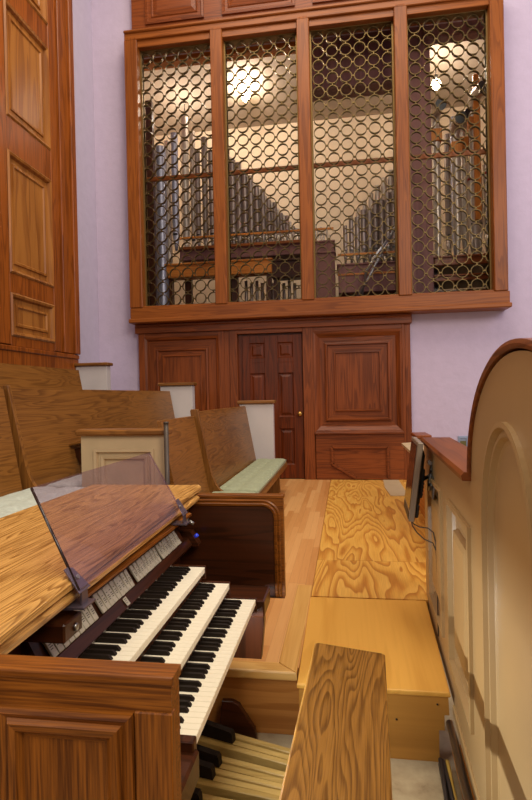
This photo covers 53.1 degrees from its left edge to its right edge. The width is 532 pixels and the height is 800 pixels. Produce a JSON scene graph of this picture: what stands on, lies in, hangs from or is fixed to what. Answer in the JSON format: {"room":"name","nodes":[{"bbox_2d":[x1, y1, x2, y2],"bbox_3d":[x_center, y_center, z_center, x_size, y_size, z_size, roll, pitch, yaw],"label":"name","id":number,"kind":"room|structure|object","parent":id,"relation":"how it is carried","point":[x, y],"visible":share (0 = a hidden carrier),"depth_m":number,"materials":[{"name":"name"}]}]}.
{"room":"church","nodes":[
{"label":"church","id":0,"kind":"room"},
{"bbox_2d":[72,0,99,362],"bbox_3d":[-3.599,-3.342,3.277,0.250,10.100,10.500,-1,0,8],"label":"wall","id":1,"kind":"structure","parent":0,"point":[81,9],"depth_m":8.13,"materials":[{"name":"purple paint"}]},
{"bbox_2d":[0,0,80,369],"bbox_3d":[-3.227,-4.375,4.555,0.150,8.070,6.160,-1,0,8],"label":"panelling","id":2,"kind":"object","parent":1,"relation":"attached to","point":[40,309],"visible":0.97,"depth_m":6.66,"materials":[{"name":"brown wood"}]},
{"bbox_2d":[144,41,295,70],"bbox_3d":[-0.762,-5.584,8.543,2.800,0.220,0.200,-1,0,8],"label":"header beam","id":3,"kind":"structure","parent":0,"point":[287,49],"depth_m":8.50,"materials":[{"name":"orange wood"}]},
{"bbox_2d":[91,0,531,440],"bbox_3d":[2.135,-3.499,7.859,9.950,10.100,0.250,-1,0,8],"label":"wall","id":4,"kind":"structure","parent":0,"point":[450,352],"depth_m":7.73,"materials":[{"name":"purple paint"}]},
{"bbox_2d":[135,313,411,479],"bbox_3d":[0.060,-0.007,7.996,4.170,2.408,0.165,-1,0,8],"label":"panelling","id":5,"kind":"object","parent":4,"relation":"attached to","point":[357,368],"visible":0.77,"depth_m":7.86,"materials":[{"name":"red wood"}]},
{"bbox_2d":[238,332,304,478],"bbox_3d":[0.075,0.094,8.030,1.005,2.200,0.155,-1,0,8],"label":"door","id":6,"kind":"structure","parent":5,"relation":"attached to","point":[270,365],"depth_m":8.02,"materials":[{"name":"brown wood"}]},
{"bbox_2d":[123,0,511,324],"bbox_3d":[0.615,-3.421,7.792,5.500,4.410,0.330,-1,0,8],"label":"screen","id":7,"kind":"object","parent":5,"relation":"on","point":[301,25],"visible":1,"depth_m":7.72,"materials":[{"name":"brown wood"}]},
{"bbox_2d":[131,0,358,28],"bbox_3d":[0.556,-6.674,7.861,5.350,2.085,0.140,-1,0,8],"label":"frieze","id":8,"kind":"object","parent":7,"relation":"on","point":[145,13],"visible":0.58,"depth_m":8.06,"materials":[{"name":"red wood"}]},
{"bbox_2d":[458,436,467,445],"bbox_3d":[2.840,0.629,7.665,0.140,0.220,0.018,-1,0,8],"label":"wall plate","id":9,"kind":"object","parent":4,"relation":"attached to","point":[463,440],"visible":0.42,"depth_m":7.66,"materials":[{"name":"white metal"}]},
{"bbox_2d":[144,39,484,135],"bbox_3d":[1.004,-6.130,9.615,7.400,0.620,2.950,-1,0,8],"label":"ceiling","id":10,"kind":"structure","parent":0,"point":[458,64],"depth_m":10.38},
{"bbox_2d":[431,68,440,89],"bbox_3d":[3.032,-5.760,9.495,0.170,0.443,0.170,-1,0,8],"label":"bulb","id":11,"kind":"object","parent":10,"relation":"hanging from","point":[436,86],"visible":0.71,"depth_m":9.47,"materials":[{"name":"white glass"}]},
{"bbox_2d":[155,104,485,304],"bbox_3d":[1.266,-4.307,11.138,7.400,6.900,0.100,-1,0,8],"label":"wall","id":12,"kind":"structure","parent":0,"point":[444,121],"depth_m":11.09,"materials":[{"name":"beige paint"}]},
{"bbox_2d":[233,479,438,674],"bbox_3d":[0.572,1.357,5.198,2.350,0.300,5.540,-1,0,8],"label":"floor","id":13,"kind":"structure","parent":0,"point":[305,501],"depth_m":4.39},
{"bbox_2d":[75,428,172,486],"bbox_3d":[-0.997,0.727,3.775,0.680,1.047,0.140,-1,0,8],"label":"wall","id":14,"kind":"structure","parent":13,"relation":"on","point":[109,456],"depth_m":3.75,"materials":[{"name":"beige paint"}]},
{"bbox_2d":[163,422,169,484],"bbox_3d":[-0.672,0.697,3.636,0.042,1.097,0.042,-1,0,8],"label":"post","id":15,"kind":"object","parent":13,"relation":"on","point":[166,426],"visible":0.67,"depth_m":3.62,"materials":[{"name":"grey metal"}]},
{"bbox_2d":[157,416,209,492],"bbox_3d":[-0.431,0.688,4.207,0.575,1.095,0.840,-1,0,8],"label":"pew","id":16,"kind":"object","parent":13,"relation":"on","point":[186,464],"visible":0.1,"depth_m":4.22,"materials":[{"name":"brown wood"}]},
{"bbox_2d":[212,491,256,492],"bbox_3d":[-0.334,0.814,4.199,0.403,0.060,0.830,-1,0,8],"label":"cushion","id":17,"kind":"object","parent":16,"relation":"on","point":[214,491],"visible":0.09,"depth_m":4.54,"materials":[{"name":"green fabric"}]},
{"bbox_2d":[190,406,286,492],"bbox_3d":[-0.187,0.640,5.818,0.594,1.154,2.400,-1,0,8],"label":"pew","id":18,"kind":"object","parent":13,"relation":"on","point":[224,434],"visible":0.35,"depth_m":5.49,"materials":[{"name":"brown wood"}]},
{"bbox_2d":[220,458,285,492],"bbox_3d":[-0.095,0.796,5.796,0.398,0.060,2.260,-1,0,8],"label":"cushion","id":19,"kind":"object","parent":18,"relation":"on","point":[254,478],"visible":0.91,"depth_m":5.39,"materials":[{"name":"green fabric"}]},
{"bbox_2d":[207,677,298,734],"bbox_3d":[-0.422,1.418,2.533,1.165,0.262,0.025,-1,0,8],"label":"step riser","id":20,"kind":"structure","parent":13,"relation":"attached to","point":[272,706],"depth_m":2.46,"materials":[{"name":"brown wood"}]},
{"bbox_2d":[237,400,275,459],"bbox_3d":[-0.113,0.605,7.159,0.510,1.200,0.185,-1,0,8],"label":"partition wall","id":21,"kind":"structure","parent":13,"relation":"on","point":[260,413],"depth_m":7.09,"materials":[{"name":"white paint"}]},
{"bbox_2d":[225,660,296,680],"bbox_3d":[-0.428,1.264,2.534,1.160,0.042,0.090,-1,0,8],"label":"trim","id":22,"kind":"structure","parent":13,"relation":"on","point":[238,668],"depth_m":2.44,"materials":[{"name":"brown wood"}]},
{"bbox_2d":[279,585,311,680],"bbox_3d":[0.177,1.248,2.963,0.095,0.042,1.113,-1,0,8],"label":"trim","id":23,"kind":"structure","parent":13,"relation":"on","point":[291,650],"depth_m":2.84,"materials":[{"name":"brown wood"}]},
{"bbox_2d":[328,480,406,496],"bbox_3d":[1.421,1.175,7.124,1.129,0.012,1.276,-1,0,8],"label":"plywood sheet","id":24,"kind":"object","parent":13,"relation":"on","point":[337,487],"visible":0.54,"depth_m":7.07,"materials":[{"name":"brown wood"}]},
{"bbox_2d":[383,480,404,495],"bbox_3d":[1.701,1.161,7.075,0.240,0.006,1.210,-1,0,8],"label":"floor patch","id":25,"kind":"structure","parent":24,"relation":"on","point":[394,487],"depth_m":7.03,"materials":[{"name":"beige paint"}]},
{"bbox_2d":[311,560,427,601],"bbox_3d":[0.897,1.215,3.605,1.132,0.012,0.732,-1,0,8],"label":"plywood sheet","id":26,"kind":"object","parent":13,"relation":"on","point":[387,580],"visible":0.63,"depth_m":3.58,"materials":[{"name":"brown wood"}]},
{"bbox_2d":[318,496,425,561],"bbox_3d":[1.139,1.196,5.230,1.131,0.012,2.546,-1,0,8],"label":"plywood sheet","id":27,"kind":"object","parent":13,"relation":"on","point":[355,528],"visible":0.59,"depth_m":4.84,"materials":[{"name":"brown wood"}]},
{"bbox_2d":[402,442,424,517],"bbox_3d":[1.481,0.839,4.652,0.330,0.705,2.620,-1,0,8],"label":"countertop","id":28,"kind":"structure","parent":27,"relation":"on","point":[406,446],"depth_m":5.46,"materials":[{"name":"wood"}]},
{"bbox_2d":[402,442,423,452],"bbox_3d":[1.526,0.498,4.996,0.330,0.030,1.920,-1,0,8],"label":"countertop","id":29,"kind":"structure","parent":28,"relation":"on","point":[407,446],"depth_m":5.59,"materials":[{"name":"beige paint"}]},
{"bbox_2d":[410,432,431,440],"bbox_3d":[1.813,0.780,6.210,0.180,0.775,0.460,-1,0,8],"label":"wall","id":30,"kind":"structure","parent":13,"relation":"on","point":[419,435],"depth_m":6.07,"materials":[{"name":"beige paint"}]},
{"bbox_2d":[257,651,474,799],"bbox_3d":[0.792,1.591,0.355,4.600,0.100,5.900,-1,0,8],"label":"floor","id":31,"kind":"structure","parent":0,"point":[411,779],"depth_m":2.19,"materials":[{"name":"concrete"}]},
{"bbox_2d":[0,485,285,799],"bbox_3d":[-0.498,0.885,1.732,0.961,1.343,1.700,-1,0,8],"label":"organ console","id":32,"kind":"object","parent":31,"relation":"on","point":[126,611],"visible":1,"depth_m":1.44,"materials":[{"name":"brown wood"}]},
{"bbox_2d":[180,518,194,525],"bbox_3d":[-0.352,0.527,2.333,0.083,0.055,0.018,-1,0,8],"label":"lamp","id":33,"kind":"object","parent":32,"relation":"attached to","point":[191,522],"depth_m":2.32,"materials":[{"name":"metal"}]},
{"bbox_2d":[191,698,289,799],"bbox_3d":[-0.149,1.450,1.713,0.685,0.200,1.428,-1,0,8],"label":"pedalboard","id":34,"kind":"object","parent":31,"relation":"on","point":[234,764],"visible":0.44,"depth_m":2.09,"materials":[{"name":"brown wood"}]},
{"bbox_2d":[279,643,391,799],"bbox_3d":[0.201,1.240,1.412,0.268,0.610,1.245,-1,0,11],"label":"bench","id":35,"kind":"object","parent":31,"relation":"on","point":[340,749],"visible":1,"depth_m":1.49,"materials":[{"name":"brown wood"}]},
{"bbox_2d":[297,597,450,761],"bbox_3d":[0.552,1.376,2.770,0.700,0.301,1.012,-1,0,8],"label":"box","id":36,"kind":"object","parent":31,"relation":"on","point":[418,692],"visible":0.6,"depth_m":2.58,"materials":[{"name":"brown wood"}]},
{"bbox_2d":[420,338,531,799],"bbox_3d":[0.672,0.697,1.380,0.177,1.676,3.920,-1,0,11],"label":"wall","id":37,"kind":"structure","parent":31,"relation":"on","point":[479,515],"depth_m":1.52,"materials":[{"name":"beige paint"}]},
{"bbox_2d":[404,437,434,521],"bbox_3d":[0.862,0.430,2.978,0.163,0.419,0.400,-1,0,11],"label":"monitor","id":38,"kind":"object","parent":37,"relation":"attached to","point":[416,477],"visible":0.89,"depth_m":2.83,"materials":[{"name":"black plastic"}]},
{"bbox_2d":[412,522,438,636],"bbox_3d":[0.836,0.915,2.783,0.032,0.591,0.151,-2,1,-43],"label":"cable","id":39,"kind":"object","parent":38,"relation":"hanging from","point":[412,522],"visible":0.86,"depth_m":2.73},
{"bbox_2d":[446,719,472,799],"bbox_3d":[0.512,1.367,0.900,0.032,0.032,2.700,-1,0,11],"label":"conduit","id":40,"kind":"object","parent":37,"relation":"attached to","point":[463,778],"visible":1,"depth_m":1.97,"materials":[{"name":"metal"}]},
{"bbox_2d":[452,745,474,799],"bbox_3d":[0.535,1.437,0.922,0.034,0.030,2.550,-1,0,11],"label":"batten","id":41,"kind":"object","parent":37,"relation":"attached to","point":[460,745],"visible":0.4,"depth_m":2.01,"materials":[{"name":"orange wood"}]},
{"bbox_3d":[0.481,1.519,0.984,0.131,0.028,2.448,-1,0,8],"label":"cable","id":42,"kind":"object","parent":31,"relation":"on","visible":0},
{"bbox_2d":[438,757,448,799],"bbox_3d":[0.477,1.496,0.984,0.028,0.027,2.451,-1,0,11],"label":"cable","id":43,"kind":"object","parent":42,"relation":"on","point":[444,784],"visible":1,"depth_m":2.06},
{"bbox_3d":[0.497,1.518,0.981,0.116,0.028,2.448,-1,0,8],"label":"cable","id":44,"kind":"object","parent":31,"relation":"on","visible":0},
{"bbox_2d":[442,759,454,799],"bbox_3d":[0.496,1.495,0.981,0.028,0.027,2.451,-1,0,11],"label":"cable","id":45,"kind":"object","parent":44,"relation":"on","point":[450,789],"visible":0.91,"depth_m":2.05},
{"bbox_3d":[0.511,1.517,0.978,0.127,0.028,2.449,-1,0,8],"label":"cable","id":46,"kind":"object","parent":31,"relation":"on","visible":0},
{"bbox_2d":[445,760,456,799],"bbox_3d":[0.514,1.495,0.977,0.028,0.027,2.450,-1,0,11],"label":"cable","id":47,"kind":"object","parent":46,"relation":"on","point":[446,761],"visible":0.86,"depth_m":2.09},
{"bbox_2d":[423,19,483,44],"bbox_3d":[3.073,-5.721,8.175,1.300,0.300,0.200,-1,0,8],"label":"header beam","id":48,"kind":"structure","parent":0,"point":[472,35],"depth_m":8.13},
{"bbox_3d":[1.116,-0.791,9.658,7.400,0.100,2.950,-1,0,8],"label":"floor","id":49,"kind":"structure","parent":0,"visible":0},
{"bbox_2d":[145,100,157,305],"bbox_3d":[-1.952,-2.935,9.103,0.120,4.324,0.100,-1,0,8],"label":"pipe","id":50,"kind":"object","parent":49,"relation":"on","point":[147,109],"visible":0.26,"depth_m":9.05,"materials":[{"name":"grey metal"}]},
{"bbox_2d":[154,145,168,305],"bbox_3d":[-1.820,-2.598,9.340,0.206,3.640,0.211,-1,0,8],"label":"pipe","id":51,"kind":"object","parent":49,"relation":"on","point":[161,211],"visible":0.39,"depth_m":9.25,"materials":[{"name":"metal"}]},
{"bbox_2d":[164,140,172,263],"bbox_3d":[-1.786,-2.773,9.839,0.127,3.982,0.130,-1,0,8],"label":"pipe","id":52,"kind":"object","parent":49,"relation":"on","point":[168,165],"visible":0.37,"depth_m":9.78,"materials":[{"name":"metal"}]},
{"bbox_2d":[185,280,192,303],"bbox_3d":[-1.373,-1.577,9.538,0.120,1.577,0.100,-1,0,8],"label":"support post","id":53,"kind":"object","parent":49,"relation":"on","point":[188,285],"visible":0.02,"depth_m":9.49,"materials":[{"name":"brown wood"}]},
{"bbox_2d":[164,258,272,304],"bbox_3d":[-0.802,-1.593,9.271,1.915,1.589,0.300,-1,0,8],"label":"air duct","id":54,"kind":"object","parent":49,"relation":"on","point":[245,270],"visible":0.52,"depth_m":9.17,"materials":[{"name":"orange wood"}]},
{"bbox_2d":[232,277,238,301],"bbox_3d":[-0.536,-1.569,9.414,0.120,1.529,0.100,-1,0,8],"label":"support post","id":55,"kind":"object","parent":49,"relation":"on","point":[234,281],"visible":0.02,"depth_m":9.36,"materials":[{"name":"brown wood"}]},
{"bbox_2d":[272,258,300,299],"bbox_3d":[0.466,-1.614,9.184,0.727,1.579,0.300,-1,0,8],"label":"air duct","id":56,"kind":"object","parent":49,"relation":"on","point":[285,267],"visible":0.32,"depth_m":9.08,"materials":[{"name":"brown wood"}]},
{"bbox_2d":[316,251,335,297],"bbox_3d":[1.029,-1.677,9.226,0.398,1.682,0.450,-1,0,8],"label":"tall cabinet","id":57,"kind":"object","parent":49,"relation":"on","point":[322,265],"visible":0.29,"depth_m":9.03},
{"bbox_2d":[180,227,335,262],"bbox_3d":[-0.147,-2.704,9.541,2.756,0.415,0.650,-1,0,8],"label":"chest","id":58,"kind":"object","parent":57,"relation":"on","point":[284,254],"visible":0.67,"depth_m":9.25,"materials":[{"name":"orange wood"}]},
{"bbox_2d":[170,132,179,250],"bbox_3d":[-1.620,-3.706,9.500,0.132,2.080,0.135,-1,0,8],"label":"pipe","id":59,"kind":"object","parent":58,"relation":"on","point":[174,184],"visible":0.78,"depth_m":9.45,"materials":[{"name":"metal"}]},
{"bbox_2d":[180,116,190,246],"bbox_3d":[-1.480,-3.925,9.780,0.145,2.508,0.149,-1,0,8],"label":"pipe","id":60,"kind":"object","parent":58,"relation":"on","point":[183,120],"visible":0.59,"depth_m":9.72,"materials":[{"name":"metal"}]},
{"bbox_2d":[189,131,196,245],"bbox_3d":[-1.347,-3.819,9.863,0.110,2.290,0.113,-1,0,8],"label":"pipe","id":61,"kind":"object","parent":58,"relation":"on","point":[191,137],"visible":0.53,"depth_m":9.81,"materials":[{"name":"metal"}]},
{"bbox_2d":[194,150,201,245],"bbox_3d":[-1.218,-3.578,9.543,0.098,1.807,0.100,-1,0,8],"label":"pipe","id":62,"kind":"object","parent":58,"relation":"on","point":[197,155],"visible":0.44,"depth_m":9.50,"materials":[{"name":"metal"}]},
{"bbox_2d":[201,136,208,245],"bbox_3d":[-1.111,-3.733,9.728,0.118,2.108,0.121,-1,0,8],"label":"pipe","id":63,"kind":"object","parent":58,"relation":"on","point":[204,162],"visible":0.71,"depth_m":9.68,"materials":[{"name":"metal"}]},
{"bbox_2d":[208,152,213,244],"bbox_3d":[-0.964,-3.554,9.506,0.115,1.749,0.118,-1,0,8],"label":"pipe","id":64,"kind":"object","parent":58,"relation":"on","point":[210,167],"visible":0.45,"depth_m":9.46,"materials":[{"name":"metal"}]},
{"bbox_2d":[229,160,236,243],"bbox_3d":[-0.588,-3.480,9.502,0.120,1.586,0.123,-1,0,8],"label":"pipe","id":65,"kind":"object","parent":58,"relation":"on","point":[231,165],"visible":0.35,"depth_m":9.45,"materials":[{"name":"metal"}]},
{"bbox_2d":[235,162,242,242],"bbox_3d":[-0.479,-3.455,9.486,0.114,1.530,0.117,-1,0,8],"label":"pipe","id":66,"kind":"object","parent":58,"relation":"on","point":[238,185],"visible":0.47,"depth_m":9.44,"materials":[{"name":"metal"}]},
{"bbox_2d":[241,175,248,242],"bbox_3d":[-0.372,-3.358,9.471,0.109,1.333,0.112,-1,0,8],"label":"pipe","id":67,"kind":"object","parent":58,"relation":"on","point":[243,177],"visible":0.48,"depth_m":9.43,"materials":[{"name":"metal"}]},
{"bbox_2d":[180,239,315,249],"bbox_3d":[-0.343,-2.695,9.241,2.416,0.050,0.060,-1,0,8],"label":"board","id":68,"kind":"object","parent":58,"relation":"attached to","point":[285,241],"visible":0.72,"depth_m":9.20,"materials":[{"name":"brown wood"}]},
{"bbox_2d":[248,175,253,242],"bbox_3d":[-0.264,-3.333,9.455,0.103,1.278,0.106,-1,0,8],"label":"pipe","id":69,"kind":"object","parent":58,"relation":"on","point":[250,184],"visible":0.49,"depth_m":9.41,"materials":[{"name":"metal"}]},
{"bbox_2d":[254,187,259,241],"bbox_3d":[-0.157,-3.237,9.440,0.097,1.082,0.100,-1,0,8],"label":"pipe","id":70,"kind":"object","parent":58,"relation":"on","point":[256,189],"visible":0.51,"depth_m":9.40,"materials":[{"name":"metal"}]},
{"bbox_2d":[260,189,265,241],"bbox_3d":[-0.049,-3.212,9.425,0.092,1.028,0.094,-1,0,8],"label":"pipe","id":71,"kind":"object","parent":58,"relation":"on","point":[262,197],"visible":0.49,"depth_m":9.39,"materials":[{"name":"metal"}]},
{"bbox_2d":[266,199,271,241],"bbox_3d":[0.057,-3.116,9.410,0.086,0.833,0.088,-1,0,8],"label":"pipe","id":72,"kind":"object","parent":58,"relation":"on","point":[268,202],"visible":0.62,"depth_m":9.38,"materials":[{"name":"metal"}]},
{"bbox_2d":[273,202,277,240],"bbox_3d":[0.164,-3.092,9.394,0.080,0.779,0.082,-1,0,8],"label":"pipe","id":73,"kind":"object","parent":58,"relation":"on","point":[275,208],"visible":0.51,"depth_m":9.36,"materials":[{"name":"metal"}]},
{"bbox_2d":[279,213,282,240],"bbox_3d":[0.269,-2.997,9.380,0.075,0.585,0.076,-1,0,8],"label":"pipe","id":74,"kind":"object","parent":58,"relation":"on","point":[280,214],"visible":0.48,"depth_m":9.35,"materials":[{"name":"metal"}]},
{"bbox_2d":[285,215,288,239],"bbox_3d":[0.375,-2.972,9.364,0.069,0.532,0.071,-1,0,8],"label":"pipe","id":75,"kind":"object","parent":58,"relation":"on","point":[286,216],"visible":0.64,"depth_m":9.34,"materials":[{"name":"metal"}]},
{"bbox_2d":[337,251,395,296],"bbox_3d":[1.732,-1.643,9.147,0.985,1.585,0.800,-1,0,8],"label":"chest","id":76,"kind":"object","parent":49,"relation":"on","point":[377,276],"visible":0.42,"depth_m":8.78,"materials":[{"name":"brown wood"}]},
{"bbox_2d":[343,225,347,263],"bbox_3d":[1.339,-2.597,8.973,0.073,0.673,0.075,-1,0,8],"label":"pipe","id":77,"kind":"object","parent":76,"relation":"on","point":[345,226],"visible":0.66,"depth_m":8.94,"materials":[{"name":"metal"}]},
{"bbox_2d":[349,218,353,262],"bbox_3d":[1.439,-2.656,8.957,0.079,0.787,0.081,-1,0,8],"label":"pipe","id":78,"kind":"object","parent":76,"relation":"on","point":[351,236],"visible":0.68,"depth_m":8.92,"materials":[{"name":"metal"}]},
{"bbox_2d":[355,217,359,262],"bbox_3d":[1.537,-2.665,8.942,0.084,0.800,0.086,-1,0,8],"label":"pipe","id":79,"kind":"object","parent":76,"relation":"on","point":[357,230],"visible":0.79,"depth_m":8.91,"materials":[{"name":"metal"}]},
{"bbox_2d":[360,209,365,261],"bbox_3d":[1.637,-2.723,8.927,0.090,0.914,0.092,-1,0,8],"label":"pipe","id":80,"kind":"object","parent":76,"relation":"on","point":[362,212],"visible":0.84,"depth_m":8.89,"materials":[{"name":"metal"}]},
{"bbox_2d":[362,200,367,261],"bbox_3d":[1.750,-2.896,9.414,0.084,1.247,0.086,-1,0,8],"label":"pipe","id":81,"kind":"object","parent":76,"relation":"on","point":[364,207],"visible":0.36,"depth_m":9.38,"materials":[{"name":"metal"}]},
{"bbox_2d":[366,208,372,261],"bbox_3d":[1.734,-2.732,8.912,0.096,0.927,0.098,-1,0,8],"label":"pipe","id":82,"kind":"object","parent":76,"relation":"on","point":[369,214],"visible":0.74,"depth_m":8.87,"materials":[{"name":"metal"}]},
{"bbox_2d":[368,193,373,257],"bbox_3d":[1.864,-2.960,9.396,0.091,1.370,0.093,-1,0,8],"label":"pipe","id":83,"kind":"object","parent":76,"relation":"on","point":[370,201],"visible":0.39,"depth_m":9.35,"materials":[{"name":"metal"}]},
{"bbox_2d":[372,201,378,260],"bbox_3d":[1.833,-2.790,8.897,0.101,1.040,0.104,-1,0,8],"label":"pipe","id":84,"kind":"object","parent":76,"relation":"on","point":[375,206],"visible":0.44,"depth_m":8.85,"materials":[{"name":"metal"}]},
{"bbox_2d":[378,200,384,260],"bbox_3d":[1.930,-2.798,8.883,0.107,1.052,0.110,-1,0,8],"label":"pipe","id":85,"kind":"object","parent":76,"relation":"on","point":[382,228],"visible":0.59,"depth_m":8.84,"materials":[{"name":"metal"}]},
{"bbox_2d":[381,177,386,260],"bbox_3d":[2.092,-3.087,9.361,0.105,1.615,0.108,-1,0,8],"label":"pipe","id":86,"kind":"object","parent":76,"relation":"on","point":[383,187],"visible":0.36,"depth_m":9.31,"materials":[{"name":"metal"}]},
{"bbox_2d":[384,192,390,260],"bbox_3d":[2.028,-2.856,8.867,0.113,1.164,0.116,-1,0,8],"label":"pipe","id":87,"kind":"object","parent":76,"relation":"on","point":[387,194],"visible":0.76,"depth_m":8.82,"materials":[{"name":"metal"}]},
{"bbox_2d":[387,170,393,260],"bbox_3d":[2.205,-3.151,9.344,0.113,1.737,0.116,-1,0,8],"label":"pipe","id":88,"kind":"object","parent":76,"relation":"on","point":[390,178],"visible":0.18,"depth_m":9.29,"materials":[{"name":"metal"}]},
{"bbox_2d":[390,191,394,260],"bbox_3d":[2.125,-2.865,8.853,0.118,1.177,0.122,-1,0,8],"label":"pipe","id":89,"kind":"object","parent":76,"relation":"on","point":[391,192],"visible":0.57,"depth_m":8.80,"materials":[{"name":"metal"}]},
{"bbox_2d":[311,27,433,292],"bbox_3d":[1.627,-3.544,8.591,1.966,5.400,0.450,-1,0,8],"label":"box","id":90,"kind":"object","parent":49,"relation":"on","point":[415,110],"visible":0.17,"depth_m":8.27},
{"bbox_2d":[357,227,394,295],"bbox_3d":[1.808,-2.268,8.634,0.713,1.214,0.044,-1,0,8],"label":"hose","id":91,"kind":"object","parent":90,"relation":"attached to","point":[392,231],"visible":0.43,"depth_m":8.63,"materials":[{"name":"silver metal"}]},
{"bbox_2d":[361,234,391,294],"bbox_3d":[1.774,-2.158,8.559,0.515,0.986,0.044,-1,0,8],"label":"hose","id":92,"kind":"object","parent":90,"relation":"attached to","point":[390,235],"visible":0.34,"depth_m":8.55,"materials":[{"name":"silver metal"}]},
{"bbox_2d":[434,288,487,291],"bbox_3d":[3.273,-1.326,8.846,1.024,0.892,0.750,-1,0,8],"label":"chest","id":93,"kind":"object","parent":49,"relation":"on","point":[479,288],"visible":0.12,"depth_m":8.48,"materials":[{"name":"brown wood"}]},
{"bbox_2d":[434,272,487,290],"bbox_3d":[3.261,-1.897,8.842,1.024,0.250,0.750,-1,0,8],"label":"chest","id":94,"kind":"object","parent":93,"relation":"on","point":[476,283],"visible":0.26,"depth_m":8.58,"materials":[{"name":"red wood"}]},
{"bbox_2d":[434,253,487,274],"bbox_3d":[3.263,-2.172,8.889,1.024,0.300,0.850,-1,0,8],"label":"chest","id":95,"kind":"object","parent":94,"relation":"on","point":[475,257],"visible":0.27,"depth_m":8.55,"materials":[{"name":"red wood"}]},
{"bbox_2d":[431,99,446,255],"bbox_3d":[2.794,-3.553,8.599,0.182,2.484,0.454,-1,0,4],"label":"pipe","id":96,"kind":"object","parent":95,"relation":"on","point":[437,115],"visible":0.57,"depth_m":8.68,"materials":[{"name":"metal"}]},
{"bbox_2d":[444,133,451,255],"bbox_3d":[3.151,-3.451,9.200,0.110,2.256,0.113,-1,0,8],"label":"pipe","id":97,"kind":"object","parent":95,"relation":"on","point":[446,136],"visible":0.64,"depth_m":9.15,"materials":[{"name":"metal"}]},
{"bbox_2d":[449,116,455,254],"bbox_3d":[3.199,-3.541,8.989,0.152,2.438,0.156,-1,0,8],"label":"pipe","id":98,"kind":"object","parent":95,"relation":"on","point":[452,116],"visible":0.15,"depth_m":8.97,"materials":[{"name":"metal"}]},
{"bbox_2d":[449,111,466,254],"bbox_3d":[3.093,-3.434,8.523,0.190,2.236,0.448,-1,0,8],"label":"pipe","id":99,"kind":"object","parent":95,"relation":"on","point":[459,119],"visible":0.59,"depth_m":8.61,"materials":[{"name":"metal"}]},
{"bbox_2d":[460,107,470,254],"bbox_3d":[3.317,-3.534,8.775,0.182,2.423,0.453,-1,0,4],"label":"pipe","id":100,"kind":"object","parent":95,"relation":"on","point":[462,133],"visible":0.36,"depth_m":8.86,"materials":[{"name":"metal"}]},
{"bbox_2d":[467,157,473,253],"bbox_3d":[3.336,-3.120,8.620,0.121,1.596,0.124,-1,0,8],"label":"pipe","id":101,"kind":"object","parent":95,"relation":"on","point":[468,165],"visible":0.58,"depth_m":8.59,"materials":[{"name":"metal"}]},
{"bbox_2d":[467,80,484,253],"bbox_3d":[3.379,-3.642,8.471,0.214,2.640,0.456,-1,0,-6],"label":"pipe","id":102,"kind":"object","parent":95,"relation":"on","point":[475,228],"visible":0.46,"depth_m":8.54,"materials":[{"name":"metal"}]},
{"bbox_2d":[472,74,481,220],"bbox_3d":[3.370,-4.030,8.494,0.100,2.300,0.080,-1,0,8],"label":"support post","id":103,"kind":"object","parent":102,"relation":"attached to","point":[475,77],"visible":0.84,"depth_m":8.46,"materials":[{"name":"orange wood"}]},
{"bbox_2d":[479,171,482,253],"bbox_3d":[3.457,-3.005,8.603,0.104,1.360,0.106,-1,0,8],"label":"pipe","id":104,"kind":"object","parent":95,"relation":"on","point":[481,220],"visible":0.27,"depth_m":8.57,"materials":[{"name":"metal"}]},
{"bbox_2d":[482,164,487,252],"bbox_3d":[3.584,-3.070,8.634,0.112,1.484,0.115,-1,0,8],"label":"pipe","id":105,"kind":"object","parent":95,"relation":"on","point":[484,165],"visible":0.32,"depth_m":8.61,"materials":[{"name":"metal"}]},
{"bbox_3d":[-1.478,1.367,3.005,1.060,0.600,10.480,-1,0,8],"label":"floor","id":106,"kind":"structure","parent":0,"visible":0},
{"bbox_2d":[0,388,21,496],"bbox_3d":[-1.744,0.502,2.438,0.575,1.150,2.480,-1,0,8],"label":"pew","id":107,"kind":"object","parent":106,"relation":"on","point":[10,481],"visible":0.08,"depth_m":3.61,"materials":[{"name":"brown wood"}]},
{"bbox_2d":[0,486,84,517],"bbox_3d":[-1.610,0.646,2.475,0.462,0.075,2.510,-1,0,8],"label":"cushion","id":108,"kind":"object","parent":107,"relation":"on","point":[14,502],"visible":0.58,"depth_m":3.29,"materials":[{"name":"green fabric"}]},
{"bbox_2d":[1,385,174,489],"bbox_3d":[-1.299,0.457,5.435,0.594,1.174,3.520,-1,0,8],"label":"pew","id":109,"kind":"object","parent":106,"relation":"on","point":[44,423],"visible":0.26,"depth_m":4.33,"materials":[{"name":"brown wood"}]},
{"bbox_2d":[46,474,81,487],"bbox_3d":[-1.195,0.621,5.477,0.403,0.060,3.230,-1,0,8],"label":"cushion","id":110,"kind":"object","parent":109,"relation":"on","point":[75,481],"visible":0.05,"depth_m":3.93,"materials":[{"name":"green fabric"}]},
{"bbox_2d":[158,382,196,417],"bbox_3d":[-1.205,0.394,7.318,0.510,1.265,0.185,-1,0,8],"label":"screen","id":111,"kind":"object","parent":106,"relation":"on","point":[182,394],"visible":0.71,"depth_m":7.25,"materials":[{"name":"white paint"}]},
{"bbox_3d":[-2.693,1.231,3.183,1.390,0.920,10.480,-1,0,8],"label":"floor","id":112,"kind":"structure","parent":0,"visible":0},
{"bbox_2d":[0,363,81,389],"bbox_3d":[-2.466,0.195,4.624,0.575,1.120,4.400,-1,0,8],"label":"pew","id":113,"kind":"object","parent":112,"relation":"on","point":[14,375],"visible":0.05,"depth_m":5.88,"materials":[{"name":"brown wood"}]},
{"bbox_2d":[74,362,112,389],"bbox_3d":[-2.423,0.106,7.496,0.520,1.250,0.185,-1,0,8],"label":"screen","id":114,"kind":"object","parent":112,"relation":"on","point":[93,376],"visible":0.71,"depth_m":7.43,"materials":[{"name":"white paint"}]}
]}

